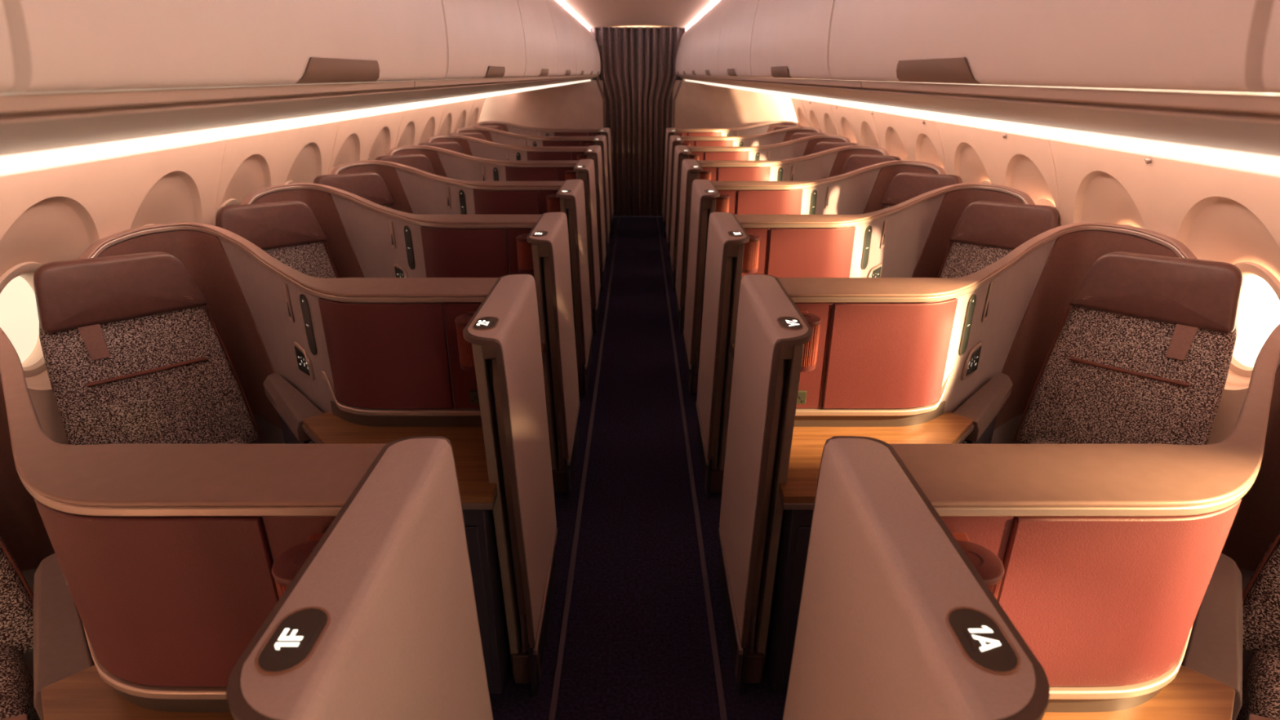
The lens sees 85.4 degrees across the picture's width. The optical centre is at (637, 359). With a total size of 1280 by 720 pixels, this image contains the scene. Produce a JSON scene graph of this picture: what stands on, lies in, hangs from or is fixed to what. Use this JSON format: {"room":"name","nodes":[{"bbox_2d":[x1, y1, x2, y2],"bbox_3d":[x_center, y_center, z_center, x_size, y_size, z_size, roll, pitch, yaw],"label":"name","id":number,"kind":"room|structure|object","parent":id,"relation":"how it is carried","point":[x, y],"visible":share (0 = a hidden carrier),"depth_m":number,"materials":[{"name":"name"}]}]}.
{"room":"aircraft cabin","nodes":[
{"label":"aircraft cabin","id":0,"kind":"room"},
{"bbox_2d":[0,97,485,444],"bbox_3d":[-2.038,-0.512,3.743,0.395,1.720,11.220,0,22,0],"label":"wall","id":1,"kind":"structure","parent":0,"point":[55,214],"depth_m":2.94,"materials":[{"name":"white plastic"}]},
{"bbox_2d":[0,262,46,377],"bbox_3d":[-2.189,-0.137,2.470,0.154,0.426,0.360,0,22,0],"label":"window","id":2,"kind":"structure","parent":1,"relation":"in","point":[34,365],"depth_m":2.50,"materials":[{"name":"beige plastic"}]},
{"bbox_2d":[213,139,228,226],"bbox_3d":[-1.987,-0.529,3.417,0.293,1.400,0.012,0,22,0],"label":"trim","id":3,"kind":"structure","parent":1,"relation":"attached to","point":[227,141],"depth_m":3.29,"materials":[{"name":"white plastic"}]},
{"bbox_2d":[220,198,240,207],"bbox_3d":[-2.189,-0.641,3.690,0.154,0.426,0.360,0,22,0],"label":"window","id":4,"kind":"structure","parent":1,"relation":"in","point":[231,202],"depth_m":3.61,"materials":[{"name":"beige plastic"}]},
{"bbox_2d":[0,75,597,176],"bbox_3d":[-1.175,-1.187,3.053,1.339,0.094,12.350,0,22,0],"label":"light strip","id":5,"kind":"object","parent":1,"relation":"attached to","point":[21,133],"depth_m":0.87,"materials":[{"name":"beige plastic"}]},
{"bbox_2d":[0,80,413,115],"bbox_3d":[-0.513,0.258,-0.564,0.033,0.014,4.560,0,22,0],"label":"overhead bin edge","id":6,"kind":"object","parent":5,"relation":"attached to","point":[18,104],"visible":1,"depth_m":0.72,"materials":[{"name":"beige plastic"}]},
{"bbox_2d":[404,76,550,88],"bbox_3d":[-0.513,-1.109,2.743,0.033,0.014,2.582,0,22,0],"label":"rail","id":7,"kind":"object","parent":5,"relation":"attached to","point":[428,83],"visible":0.82,"depth_m":2.02,"materials":[{"name":"beige plastic"}]},
{"bbox_2d":[549,75,583,79],"bbox_3d":[-0.513,-2.099,5.137,0.033,0.014,2.582,0,22,0],"label":"rail","id":8,"kind":"object","parent":5,"relation":"attached to","point":[573,76],"visible":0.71,"depth_m":4.69,"materials":[{"name":"beige plastic"}]},
{"bbox_2d":[489,215,786,719],"bbox_3d":[0.000,0.389,3.894,4.400,0.060,12.700,0,22,0],"label":"floor","id":9,"kind":"structure","parent":0,"point":[637,646],"depth_m":2.88,"materials":[{"name":"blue carpet"}]},
{"bbox_2d":[0,536,39,719],"bbox_3d":[-1.665,0.690,1.482,0.601,1.226,0.695,-19,29,-38],"label":"seat","id":10,"kind":"object","parent":9,"relation":"on","point":[16,596],"visible":0.73,"depth_m":1.76,"materials":[{"name":"fabric"}]},
{"bbox_2d":[0,648,39,719],"bbox_3d":[-1.625,0.913,1.470,0.530,0.162,0.500,-19,29,-38],"label":"seat cushion","id":11,"kind":"object","parent":10,"relation":"on","point":[16,682],"depth_m":1.67,"materials":[{"name":"fabric"}]},
{"bbox_2d":[32,553,234,719],"bbox_3d":[-0.944,0.993,1.380,1.312,0.745,0.505,10,25,23],"label":"side table","id":12,"kind":"object","parent":9,"relation":"on","point":[68,684],"visible":0.79,"depth_m":1.36,"materials":[{"name":"brown wood"}]},
{"bbox_2d":[33,251,262,444],"bbox_3d":[-1.665,0.270,2.498,0.601,1.226,0.695,-19,29,-38],"label":"seat","id":13,"kind":"object","parent":9,"relation":"on","point":[133,353],"visible":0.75,"depth_m":2.52,"materials":[{"name":"fabric"}]},
{"bbox_2d":[217,437,246,444],"bbox_3d":[-1.625,0.493,2.487,0.530,0.162,0.500,-19,29,-38],"label":"seat cushion","id":14,"kind":"object","parent":13,"relation":"on","point":[220,440],"depth_m":2.75,"materials":[{"name":"fabric"}]},
{"bbox_2d":[0,327,386,712],"bbox_3d":[-1.199,0.614,1.635,1.753,1.250,0.465,8,24,19],"label":"shell","id":15,"kind":"object","parent":9,"relation":"on","point":[172,558],"visible":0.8,"depth_m":1.16,"materials":[{"name":"plastic"}]},
{"bbox_2d":[271,533,324,599],"bbox_3d":[-0.492,0.364,1.067,0.095,0.158,0.114,0,22,0],"label":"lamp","id":16,"kind":"object","parent":15,"relation":"attached to","point":[286,566],"depth_m":1.02,"materials":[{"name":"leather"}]},
{"bbox_2d":[226,435,493,719],"bbox_3d":[-0.379,0.811,1.208,0.145,1.212,0.612,0,22,0],"label":"door","id":17,"kind":"structure","parent":15,"relation":"attached to","point":[380,620],"depth_m":0.98,"materials":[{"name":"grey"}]},
{"bbox_2d":[216,200,338,278],"bbox_3d":[-1.665,-0.150,3.515,0.601,1.226,0.695,-19,29,-38],"label":"seat","id":18,"kind":"object","parent":9,"relation":"on","point":[289,232],"visible":0.3,"depth_m":3.52,"materials":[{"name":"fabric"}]},
{"bbox_2d":[78,222,498,444],"bbox_3d":[-1.199,0.193,2.652,1.753,1.250,0.465,8,24,19],"label":"shell","id":19,"kind":"object","parent":9,"relation":"on","point":[377,352],"visible":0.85,"depth_m":2.26,"materials":[{"name":"beige plastic"}]},
{"bbox_2d":[454,311,475,372],"bbox_3d":[-0.492,-0.057,2.084,0.095,0.158,0.114,0,22,0],"label":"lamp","id":20,"kind":"object","parent":19,"relation":"attached to","point":[465,348],"depth_m":2.05,"materials":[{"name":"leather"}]},
{"bbox_2d":[462,274,557,695],"bbox_3d":[-0.379,0.391,2.224,0.145,1.212,0.612,0,22,0],"label":"door","id":21,"kind":"structure","parent":19,"relation":"attached to","point":[504,334],"depth_m":2.05,"materials":[{"name":"grey"}]},
{"bbox_2d":[313,172,394,208],"bbox_3d":[-1.665,-0.571,4.531,0.601,1.226,0.695,-19,29,-38],"label":"seat","id":22,"kind":"object","parent":9,"relation":"on","point":[371,186],"visible":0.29,"depth_m":4.51,"materials":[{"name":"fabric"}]},
{"bbox_2d":[262,372,510,693],"bbox_3d":[-0.944,0.572,2.396,1.312,0.745,0.505,10,25,23],"label":"side table","id":23,"kind":"object","parent":9,"relation":"on","point":[302,422],"visible":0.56,"depth_m":2.17,"materials":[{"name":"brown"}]},
{"bbox_2d":[240,182,541,279],"bbox_3d":[-1.199,-0.227,3.668,1.753,1.250,0.465,8,24,19],"label":"shell","id":24,"kind":"object","parent":9,"relation":"on","point":[366,238],"visible":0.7,"depth_m":3.32,"materials":[{"name":"beige plastic"}]},
{"bbox_2d":[515,233,533,273],"bbox_3d":[-0.492,-0.477,3.100,0.095,0.158,0.114,0,22,0],"label":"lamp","id":25,"kind":"object","parent":24,"relation":"attached to","point":[524,259],"depth_m":3.06,"materials":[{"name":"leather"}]},
{"bbox_2d":[526,212,579,497],"bbox_3d":[-0.379,-0.029,3.241,0.145,1.212,0.612,0,22,0],"label":"door","id":26,"kind":"structure","parent":24,"relation":"attached to","point":[548,237],"depth_m":3.06,"materials":[{"name":"grey"}]},
{"bbox_2d":[375,154,435,174],"bbox_3d":[-1.665,-0.991,5.548,0.601,1.226,0.695,-19,29,-38],"label":"seat","id":27,"kind":"object","parent":9,"relation":"on","point":[420,162],"visible":0.09,"depth_m":5.52,"materials":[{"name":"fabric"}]},
{"bbox_2d":[417,142,464,154],"bbox_3d":[-1.665,-1.411,6.564,0.601,1.226,0.695,-19,29,-38],"label":"seat","id":28,"kind":"object","parent":9,"relation":"on","point":[453,146],"visible":0.08,"depth_m":6.53,"materials":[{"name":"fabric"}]},
{"bbox_2d":[329,160,564,214],"bbox_3d":[-1.199,-0.647,4.685,1.753,1.250,0.465,8,24,19],"label":"shell","id":29,"kind":"object","parent":9,"relation":"on","point":[412,190],"visible":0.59,"depth_m":4.37,"materials":[{"name":"beige plastic"}]},
{"bbox_2d":[546,194,560,213],"bbox_3d":[-0.492,-0.897,4.117,0.095,0.158,0.114,0,22,0],"label":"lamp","id":30,"kind":"object","parent":29,"relation":"attached to","point":[553,202],"depth_m":4.06,"materials":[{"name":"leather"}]},
{"bbox_2d":[555,179,592,395],"bbox_3d":[-0.379,-0.450,4.257,0.145,1.212,0.612,0,22,0],"label":"door","id":31,"kind":"structure","parent":29,"relation":"attached to","point":[571,192],"depth_m":4.08,"materials":[{"name":"grey"}]},
{"bbox_2d":[448,133,485,140],"bbox_3d":[-1.665,-1.831,7.581,0.601,1.226,0.695,-19,29,-38],"label":"seat","id":32,"kind":"object","parent":9,"relation":"on","point":[478,135],"visible":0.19,"depth_m":7.55,"materials":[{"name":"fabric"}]},
{"bbox_2d":[386,145,577,181],"bbox_3d":[-1.199,-1.068,5.702,1.753,1.250,0.465,8,24,19],"label":"shell","id":33,"kind":"object","parent":9,"relation":"on","point":[447,163],"visible":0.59,"depth_m":5.42,"materials":[{"name":"beige plastic"}]},
{"bbox_2d":[564,170,577,180],"bbox_3d":[-0.492,-1.317,5.133,0.095,0.158,0.114,0,22,0],"label":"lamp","id":34,"kind":"object","parent":33,"relation":"attached to","point":[569,175],"depth_m":5.07,"materials":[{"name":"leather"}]},
{"bbox_2d":[573,159,600,333],"bbox_3d":[-0.379,-0.870,5.274,0.145,1.212,0.612,0,22,0],"label":"door","id":35,"kind":"structure","parent":33,"relation":"attached to","point":[584,168],"depth_m":5.09,"materials":[{"name":"grey"}]},
{"bbox_2d":[474,125,502,130],"bbox_3d":[-1.665,-2.252,8.597,0.601,1.226,0.695,-19,29,-38],"label":"seat","id":36,"kind":"object","parent":9,"relation":"on","point":[495,127],"visible":0.06,"depth_m":8.57,"materials":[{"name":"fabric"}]},
{"bbox_2d":[425,134,587,160],"bbox_3d":[-1.199,-1.488,6.718,1.753,1.250,0.465,8,24,19],"label":"shell","id":37,"kind":"object","parent":9,"relation":"on","point":[471,146],"visible":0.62,"depth_m":6.42,"materials":[{"name":"beige plastic"}]},
{"bbox_2d":[584,145,606,291],"bbox_3d":[-0.379,-1.290,6.290,0.145,1.212,0.612,0,22,0],"label":"door","id":38,"kind":"structure","parent":37,"relation":"attached to","point":[593,152],"depth_m":6.10,"materials":[{"name":"grey"}]},
{"bbox_2d":[453,126,595,146],"bbox_3d":[-1.199,-1.908,7.734,1.753,1.250,0.465,8,24,19],"label":"shell","id":39,"kind":"object","parent":9,"relation":"on","point":[494,135],"visible":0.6,"depth_m":7.47,"materials":[{"name":"beige plastic"}]},
{"bbox_2d":[592,135,610,260],"bbox_3d":[-0.379,-1.711,7.307,0.145,1.212,0.612,0,22,0],"label":"door","id":40,"kind":"structure","parent":39,"relation":"attached to","point":[601,140],"depth_m":7.11,"materials":[{"name":"grey"}]},
{"bbox_2d":[475,120,600,136],"bbox_3d":[-1.199,-2.329,8.751,1.753,1.250,0.465,8,24,19],"label":"shell","id":41,"kind":"object","parent":9,"relation":"on","point":[510,127],"visible":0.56,"depth_m":8.49,"materials":[{"name":"beige plastic"}]},
{"bbox_2d":[598,128,613,237],"bbox_3d":[-0.379,-2.131,8.323,0.145,1.212,0.612,0,22,0],"label":"door","id":42,"kind":"structure","parent":41,"relation":"attached to","point":[604,131],"depth_m":8.13,"materials":[{"name":"grey"}]},
{"bbox_2d":[548,217,619,719],"bbox_3d":[-0.262,0.435,3.696,0.020,0.006,12.300,0,22,0],"label":"trim","id":43,"kind":"structure","parent":9,"relation":"on","point":[553,709],"depth_m":2.90,"materials":[{"name":"grey"}]},
{"bbox_2d":[478,80,797,128],"bbox_3d":[0.000,-2.754,9.120,4.200,1.715,0.040,0,22,0],"label":"wall","id":44,"kind":"structure","parent":9,"relation":"on","point":[580,105],"depth_m":8.90,"materials":[{"name":"white plastic"}]},
{"bbox_2d":[656,217,727,719],"bbox_3d":[0.262,0.435,3.696,0.020,0.006,12.300,0,22,0],"label":"trim","id":45,"kind":"structure","parent":9,"relation":"attached to","point":[722,708],"depth_m":2.90,"materials":[{"name":"grey"}]},
{"bbox_2d":[675,120,799,136],"bbox_3d":[1.199,-2.329,8.752,1.753,1.250,0.468,-8,24,-19],"label":"shell","id":46,"kind":"object","parent":9,"relation":"on","point":[765,127],"visible":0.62,"depth_m":8.49,"materials":[{"name":"beige plastic"}]},
{"bbox_2d":[662,128,677,237],"bbox_3d":[0.379,-2.131,8.323,0.145,1.212,0.612,0,22,0],"label":"door","id":47,"kind":"structure","parent":46,"relation":"attached to","point":[669,131],"depth_m":8.13,"materials":[{"name":"grey"}]},
{"bbox_2d":[680,126,822,146],"bbox_3d":[1.199,-1.909,7.735,1.753,1.250,0.468,-8,24,-19],"label":"shell","id":48,"kind":"object","parent":9,"relation":"on","point":[781,135],"visible":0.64,"depth_m":7.47,"materials":[{"name":"beige plastic"}]},
{"bbox_2d":[665,135,683,260],"bbox_3d":[0.379,-1.711,7.307,0.145,1.212,0.612,0,22,0],"label":"door","id":49,"kind":"structure","parent":48,"relation":"attached to","point":[674,140],"depth_m":7.11,"materials":[{"name":"grey"}]},
{"bbox_2d":[688,134,850,160],"bbox_3d":[1.199,-1.488,6.718,1.753,1.250,0.468,-8,24,-19],"label":"shell","id":50,"kind":"object","parent":9,"relation":"on","point":[801,147],"visible":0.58,"depth_m":6.42,"materials":[{"name":"beige plastic"}]},
{"bbox_2d":[669,145,691,291],"bbox_3d":[0.379,-1.290,6.290,0.145,1.212,0.612,0,22,0],"label":"door","id":51,"kind":"structure","parent":50,"relation":"attached to","point":[681,153],"depth_m":6.10,"materials":[{"name":"grey"}]},
{"bbox_2d":[773,125,801,130],"bbox_3d":[1.664,-2.252,8.597,0.600,1.226,0.694,19,29,38],"label":"seat","id":52,"kind":"object","parent":9,"relation":"on","point":[778,127],"visible":0.07,"depth_m":8.57,"materials":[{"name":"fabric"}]},
{"bbox_2d":[697,145,889,181],"bbox_3d":[1.199,-1.068,5.702,1.753,1.250,0.468,-8,24,-19],"label":"shell","id":53,"kind":"object","parent":9,"relation":"on","point":[828,163],"visible":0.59,"depth_m":5.43,"materials":[{"name":"beige plastic"}]},
{"bbox_2d":[675,159,702,333],"bbox_3d":[0.379,-0.870,5.274,0.145,1.212,0.612,0,22,0],"label":"door","id":54,"kind":"structure","parent":53,"relation":"attached to","point":[691,168],"depth_m":5.09,"materials":[{"name":"grey"}]},
{"bbox_2d":[698,170,711,180],"bbox_3d":[0.492,-1.317,5.133,0.095,0.158,0.114,0,22,0],"label":"lamp","id":55,"kind":"object","parent":53,"relation":"attached to","point":[704,175],"depth_m":5.07,"materials":[{"name":"leather"}]},
{"bbox_2d":[790,133,827,140],"bbox_3d":[1.664,-1.831,7.581,0.600,1.226,0.694,19,29,38],"label":"seat","id":56,"kind":"object","parent":9,"relation":"on","point":[797,135],"visible":0.12,"depth_m":7.55,"materials":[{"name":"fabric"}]},
{"bbox_2d":[711,160,946,214],"bbox_3d":[1.199,-0.648,4.685,1.753,1.250,0.468,-8,24,-19],"label":"shell","id":57,"kind":"object","parent":9,"relation":"on","point":[863,190],"visible":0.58,"depth_m":4.38,"materials":[{"name":"beige plastic"}]},
{"bbox_2d":[683,179,719,395],"bbox_3d":[0.379,-0.450,4.257,0.145,1.212,0.612,0,22,0],"label":"door","id":58,"kind":"structure","parent":57,"relation":"attached to","point":[704,192],"depth_m":4.08,"materials":[{"name":"grey"}]},
{"bbox_2d":[715,194,729,213],"bbox_3d":[0.492,-0.897,4.117,0.095,0.158,0.114,0,22,0],"label":"lamp","id":59,"kind":"object","parent":57,"relation":"attached to","point":[722,202],"depth_m":4.06,"materials":[{"name":"metal"}]},
{"bbox_2d":[811,142,857,154],"bbox_3d":[1.664,-1.411,6.564,0.600,1.226,0.694,19,29,38],"label":"seat","id":60,"kind":"object","parent":9,"relation":"on","point":[821,146],"visible":0.13,"depth_m":6.53,"materials":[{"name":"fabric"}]},
{"bbox_2d":[840,154,901,174],"bbox_3d":[1.664,-0.991,5.548,0.600,1.226,0.694,19,29,38],"label":"seat","id":61,"kind":"object","parent":9,"relation":"on","point":[855,162],"visible":0.12,"depth_m":5.52,"materials":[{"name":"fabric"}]},
{"bbox_2d":[734,182,1035,279],"bbox_3d":[1.199,-0.227,3.669,1.753,1.250,0.468,-8,24,-19],"label":"shell","id":62,"kind":"object","parent":9,"relation":"on","point":[910,237],"visible":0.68,"depth_m":3.32,"materials":[{"name":"beige plastic"}]},
{"bbox_2d":[696,212,749,497],"bbox_3d":[0.379,-0.029,3.241,0.145,1.212,0.612,0,22,0],"label":"door","id":63,"kind":"structure","parent":62,"relation":"attached to","point":[726,237],"depth_m":3.06,"materials":[{"name":"grey"}]},
{"bbox_2d":[742,233,759,273],"bbox_3d":[0.492,-0.477,3.100,0.095,0.158,0.114,0,22,0],"label":"lamp","id":64,"kind":"object","parent":62,"relation":"attached to","point":[751,260],"depth_m":3.06,"materials":[{"name":"leather"}]},
{"bbox_2d":[765,372,1013,693],"bbox_3d":[0.944,0.572,2.396,1.312,0.745,0.505,-10,25,-23],"label":"side table","id":65,"kind":"object","parent":9,"relation":"on","point":[974,421],"visible":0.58,"depth_m":2.16,"materials":[{"name":"brown wood"}]},
{"bbox_2d":[881,172,962,208],"bbox_3d":[1.664,-0.571,4.531,0.600,1.226,0.694,19,29,38],"label":"seat","id":66,"kind":"object","parent":9,"relation":"on","point":[904,186],"visible":0.22,"depth_m":4.51,"materials":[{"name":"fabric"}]},
{"bbox_2d":[777,222,1197,444],"bbox_3d":[1.199,0.193,2.652,1.753,1.250,0.468,-8,24,-19],"label":"shell","id":67,"kind":"object","parent":9,"relation":"on","point":[881,352],"visible":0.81,"depth_m":2.26,"materials":[{"name":"beige plastic"}]},
{"bbox_2d":[718,274,813,695],"bbox_3d":[0.379,0.391,2.224,0.145,1.212,0.612,0,22,0],"label":"door","id":68,"kind":"structure","parent":67,"relation":"attached to","point":[771,334],"depth_m":2.05,"materials":[{"name":"grey"}]},
{"bbox_2d":[800,311,821,372],"bbox_3d":[0.492,-0.057,2.084,0.095,0.158,0.114,0,22,0],"label":"lamp","id":69,"kind":"object","parent":67,"relation":"attached to","point":[811,348],"depth_m":2.05,"materials":[{"name":"glass"}]},
{"bbox_2d":[937,200,1059,278],"bbox_3d":[1.664,-0.150,3.515,0.600,1.226,0.694,19,29,38],"label":"seat","id":70,"kind":"object","parent":9,"relation":"on","point":[985,232],"visible":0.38,"depth_m":3.52,"materials":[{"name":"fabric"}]},
{"bbox_2d":[889,323,1279,712],"bbox_3d":[1.199,0.613,1.636,1.753,1.250,0.468,-8,24,-19],"label":"shell","id":71,"kind":"object","parent":9,"relation":"on","point":[1103,558],"visible":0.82,"depth_m":1.16,"materials":[{"name":"plastic"}]},
{"bbox_2d":[782,435,1049,719],"bbox_3d":[0.379,0.811,1.208,0.145,1.212,0.612,0,22,0],"label":"door","id":72,"kind":"structure","parent":71,"relation":"attached to","point":[895,621],"depth_m":0.98,"materials":[{"name":"grey plastic"}]},
{"bbox_2d":[951,533,1004,599],"bbox_3d":[0.492,0.364,1.067,0.095,0.158,0.114,0,22,0],"label":"lamp","id":73,"kind":"object","parent":71,"relation":"attached to","point":[989,566],"depth_m":1.02,"materials":[{"name":"leather"}]},
{"bbox_2d":[1013,251,1242,444],"bbox_3d":[1.664,0.270,2.498,0.600,1.226,0.694,19,29,38],"label":"seat","id":74,"kind":"object","parent":9,"relation":"on","point":[1143,352],"visible":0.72,"depth_m":2.52,"materials":[{"name":"fabric"}]},
{"bbox_2d":[1029,437,1057,444],"bbox_3d":[1.625,0.493,2.487,0.530,0.162,0.500,19,29,38],"label":"seat cushion","id":75,"kind":"object","parent":74,"relation":"on","point":[1034,440],"depth_m":2.75,"materials":[{"name":"fabric"}]},
{"bbox_2d":[1041,553,1243,719],"bbox_3d":[0.944,0.993,1.380,1.312,0.745,0.505,-10,25,-23],"label":"side table","id":76,"kind":"object","parent":9,"relation":"on","point":[1207,685],"visible":0.73,"depth_m":1.36,"materials":[{"name":"brown wood"}]},
{"bbox_2d":[1235,529,1279,719],"bbox_3d":[1.664,0.690,1.482,0.600,1.226,0.694,19,29,38],"label":"seat","id":77,"kind":"object","parent":9,"relation":"on","point":[1261,595],"visible":0.8,"depth_m":1.76,"materials":[{"name":"fabric"}]},
{"bbox_2d":[1235,648,1279,719],"bbox_3d":[1.625,0.913,1.470,0.530,0.162,0.500,19,29,38],"label":"seat cushion","id":78,"kind":"object","parent":77,"relation":"on","point":[1261,680],"depth_m":1.66,"materials":[{"name":"fabric"}]},
{"bbox_2d":[559,0,716,28],"bbox_3d":[0.000,-1.789,2.939,1.240,0.045,12.600,0,22,0],"label":"ceiling","id":79,"kind":"structure","parent":0,"point":[593,13],"depth_m":6.55,"materials":[{"name":"beige plastic"}]},
{"bbox_2d":[0,0,13,93],"bbox_3d":[-1.153,-0.196,-0.149,1.374,0.530,1.290,0,22,0],"label":"bin","id":80,"kind":"object","parent":79,"relation":"attached to","point":[6,66],"visible":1,"depth_m":0.52,"materials":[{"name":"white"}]},
{"bbox_2d":[1,0,447,93],"bbox_3d":[-1.153,-0.689,1.043,1.374,0.530,1.290,0,22,0],"label":"bin","id":81,"kind":"object","parent":79,"relation":"attached to","point":[58,46],"visible":1,"depth_m":0.78,"materials":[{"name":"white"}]},
{"bbox_2d":[440,0,525,79],"bbox_3d":[-1.153,-1.182,2.235,1.374,0.530,1.290,0,22,0],"label":"bin","id":82,"kind":"object","parent":79,"relation":"attached to","point":[485,38],"visible":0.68,"depth_m":2.12,"materials":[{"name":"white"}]},
{"bbox_2d":[516,0,558,77],"bbox_3d":[-1.153,-1.675,3.427,1.374,0.530,1.290,0,22,0],"label":"bin","id":83,"kind":"object","parent":79,"relation":"attached to","point":[539,31],"visible":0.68,"depth_m":3.34,"materials":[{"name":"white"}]},
{"bbox_2d":[545,0,576,75],"bbox_3d":[-1.153,-2.167,4.619,1.374,0.530,1.290,0,22,0],"label":"bin","id":84,"kind":"object","parent":79,"relation":"attached to","point":[564,36],"visible":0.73,"depth_m":4.54,"materials":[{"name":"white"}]},
{"bbox_2d":[555,0,590,30],"bbox_3d":[-0.605,-2.232,4.098,0.034,0.036,9.680,0,22,0],"label":"recessed light","id":85,"kind":"object","parent":79,"relation":"in","point":[557,1],"visible":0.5,"depth_m":6.16,"materials":[{"name":"beige plastic"}]},
{"bbox_2d":[559,3,587,75],"bbox_3d":[-1.153,-2.660,5.811,1.374,0.530,1.290,0,22,0],"label":"bin","id":86,"kind":"object","parent":79,"relation":"attached to","point":[580,43],"visible":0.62,"depth_m":5.72,"materials":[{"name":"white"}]},
{"bbox_2d":[573,16,595,75],"bbox_3d":[-1.153,-3.153,7.004,1.374,0.530,1.290,0,22,0],"label":"bin","id":87,"kind":"object","parent":79,"relation":"attached to","point":[589,48],"visible":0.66,"depth_m":6.94,"materials":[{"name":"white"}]},
{"bbox_2d":[584,26,600,75],"bbox_3d":[-1.153,-3.621,8.135,1.374,0.530,1.158,0,22,0],"label":"bin","id":88,"kind":"object","parent":79,"relation":"attached to","point":[597,60],"visible":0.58,"depth_m":8.09,"materials":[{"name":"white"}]},
{"bbox_2d":[589,26,686,217],"bbox_3d":[0.000,-3.032,8.994,1.200,2.325,0.092,0,22,0],"label":"curtain","id":89,"kind":"object","parent":79,"relation":"hanging from","point":[638,75],"visible":0.86,"depth_m":8.90,"materials":[{"name":"fabric"}]},
{"bbox_2d":[675,25,692,75],"bbox_3d":[1.153,-3.621,8.135,1.374,0.530,1.158,0,22,0],"label":"bin","id":90,"kind":"object","parent":79,"relation":"attached to","point":[677,63],"visible":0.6,"depth_m":8.07,"materials":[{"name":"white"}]},
{"bbox_2d":[680,17,701,75],"bbox_3d":[1.153,-3.153,7.004,1.374,0.530,1.290,0,22,0],"label":"bin","id":91,"kind":"object","parent":79,"relation":"attached to","point":[686,48],"visible":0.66,"depth_m":6.93,"materials":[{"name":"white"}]},
{"bbox_2d":[688,4,715,75],"bbox_3d":[1.153,-2.660,5.811,1.374,0.530,1.290,0,22,0],"label":"bin","id":92,"kind":"object","parent":79,"relation":"attached to","point":[695,44],"visible":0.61,"depth_m":5.72,"materials":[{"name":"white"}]},
{"bbox_2d":[685,0,719,30],"bbox_3d":[0.605,-2.232,4.098,0.034,0.036,9.680,0,22,0],"label":"recessed light","id":93,"kind":"object","parent":79,"relation":"in","point":[717,1],"visible":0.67,"depth_m":6.18,"materials":[{"name":"beige plastic"}]},
{"bbox_2d":[699,0,730,75],"bbox_3d":[1.153,-2.167,4.619,1.374,0.530,1.290,0,22,0],"label":"bin","id":94,"kind":"object","parent":79,"relation":"attached to","point":[710,40],"visible":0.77,"depth_m":4.54,"materials":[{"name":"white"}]},
{"bbox_2d":[717,0,759,77],"bbox_3d":[1.153,-1.675,3.427,1.374,0.530,1.290,0,22,0],"label":"bin","id":95,"kind":"object","parent":79,"relation":"attached to","point":[736,31],"visible":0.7,"depth_m":3.34,"materials":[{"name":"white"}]},
{"bbox_2d":[750,0,835,79],"bbox_3d":[1.153,-1.182,2.235,1.374,0.530,1.290,0,22,0],"label":"bin","id":96,"kind":"object","parent":79,"relation":"attached to","point":[790,38],"visible":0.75,"depth_m":2.12,"materials":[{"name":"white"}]},
{"bbox_2d":[828,0,1274,93],"bbox_3d":[1.153,-0.689,1.043,1.374,0.530,1.290,0,22,0],"label":"bin","id":97,"kind":"object","parent":79,"relation":"attached to","point":[1201,46],"visible":1,"depth_m":0.78,"materials":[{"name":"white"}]},
{"bbox_2d":[1262,0,1279,94],"bbox_3d":[1.153,-0.196,-0.149,1.374,0.530,1.290,0,22,0],"label":"bin","id":98,"kind":"object","parent":79,"relation":"attached to","point":[1271,60],"visible":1,"depth_m":0.52,"materials":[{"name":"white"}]},
{"bbox_2d":[790,97,1279,444],"bbox_3d":[2.038,-0.512,3.743,0.395,1.720,11.220,0,22,0],"label":"wall","id":99,"kind":"structure","parent":0,"point":[1220,214],"depth_m":2.93,"materials":[{"name":"white plastic"}]},
{"bbox_2d":[678,75,1279,177],"bbox_3d":[1.175,-1.187,3.053,1.339,0.094,12.350,0,22,0],"label":"light strip","id":100,"kind":"object","parent":99,"relation":"attached to","point":[1253,133],"depth_m":0.86,"materials":[{"name":"beige plastic"}]},
{"bbox_2d":[692,75,726,79],"bbox_3d":[0.513,-2.099,5.137,0.033,0.014,2.582,0,22,0],"label":"rail","id":101,"kind":"object","parent":100,"relation":"attached to","point":[696,76],"visible":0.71,"depth_m":4.70,"materials":[{"name":"beige plastic"}]},
{"bbox_2d":[725,76,871,88],"bbox_3d":[0.513,-1.109,2.743,0.033,0.014,2.582,0,22,0],"label":"rail","id":102,"kind":"object","parent":100,"relation":"attached to","point":[846,83],"visible":0.82,"depth_m":2.02,"materials":[{"name":"beige plastic"}]},
{"bbox_2d":[862,80,1279,115],"bbox_3d":[0.513,0.258,-0.564,0.033,0.014,4.560,0,22,0],"label":"overhead bin edge","id":103,"kind":"object","parent":100,"relation":"attached to","point":[1257,104],"visible":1,"depth_m":0.72,"materials":[{"name":"beige plastic"}]},
{"bbox_2d":[1035,198,1055,207],"bbox_3d":[2.189,-0.641,3.690,0.154,0.426,0.360,0,22,0],"label":"window","id":104,"kind":"structure","parent":99,"relation":"in","point":[1044,202],"depth_m":3.61,"materials":[{"name":"beige"}]},
{"bbox_2d":[1047,139,1062,226],"bbox_3d":[1.987,-0.529,3.417,0.293,1.400,0.012,0,22,0],"label":"trim","id":105,"kind":"structure","parent":99,"relation":"attached to","point":[1048,140],"depth_m":3.29,"materials":[{"name":"white plastic"}]},
{"bbox_2d":[1229,262,1279,377],"bbox_3d":[2.189,-0.137,2.470,0.154,0.426,0.360,0,22,0],"label":"window","id":106,"kind":"structure","parent":99,"relation":"in","point":[1241,365],"depth_m":2.48,"materials":[{"name":"beige plastic"}]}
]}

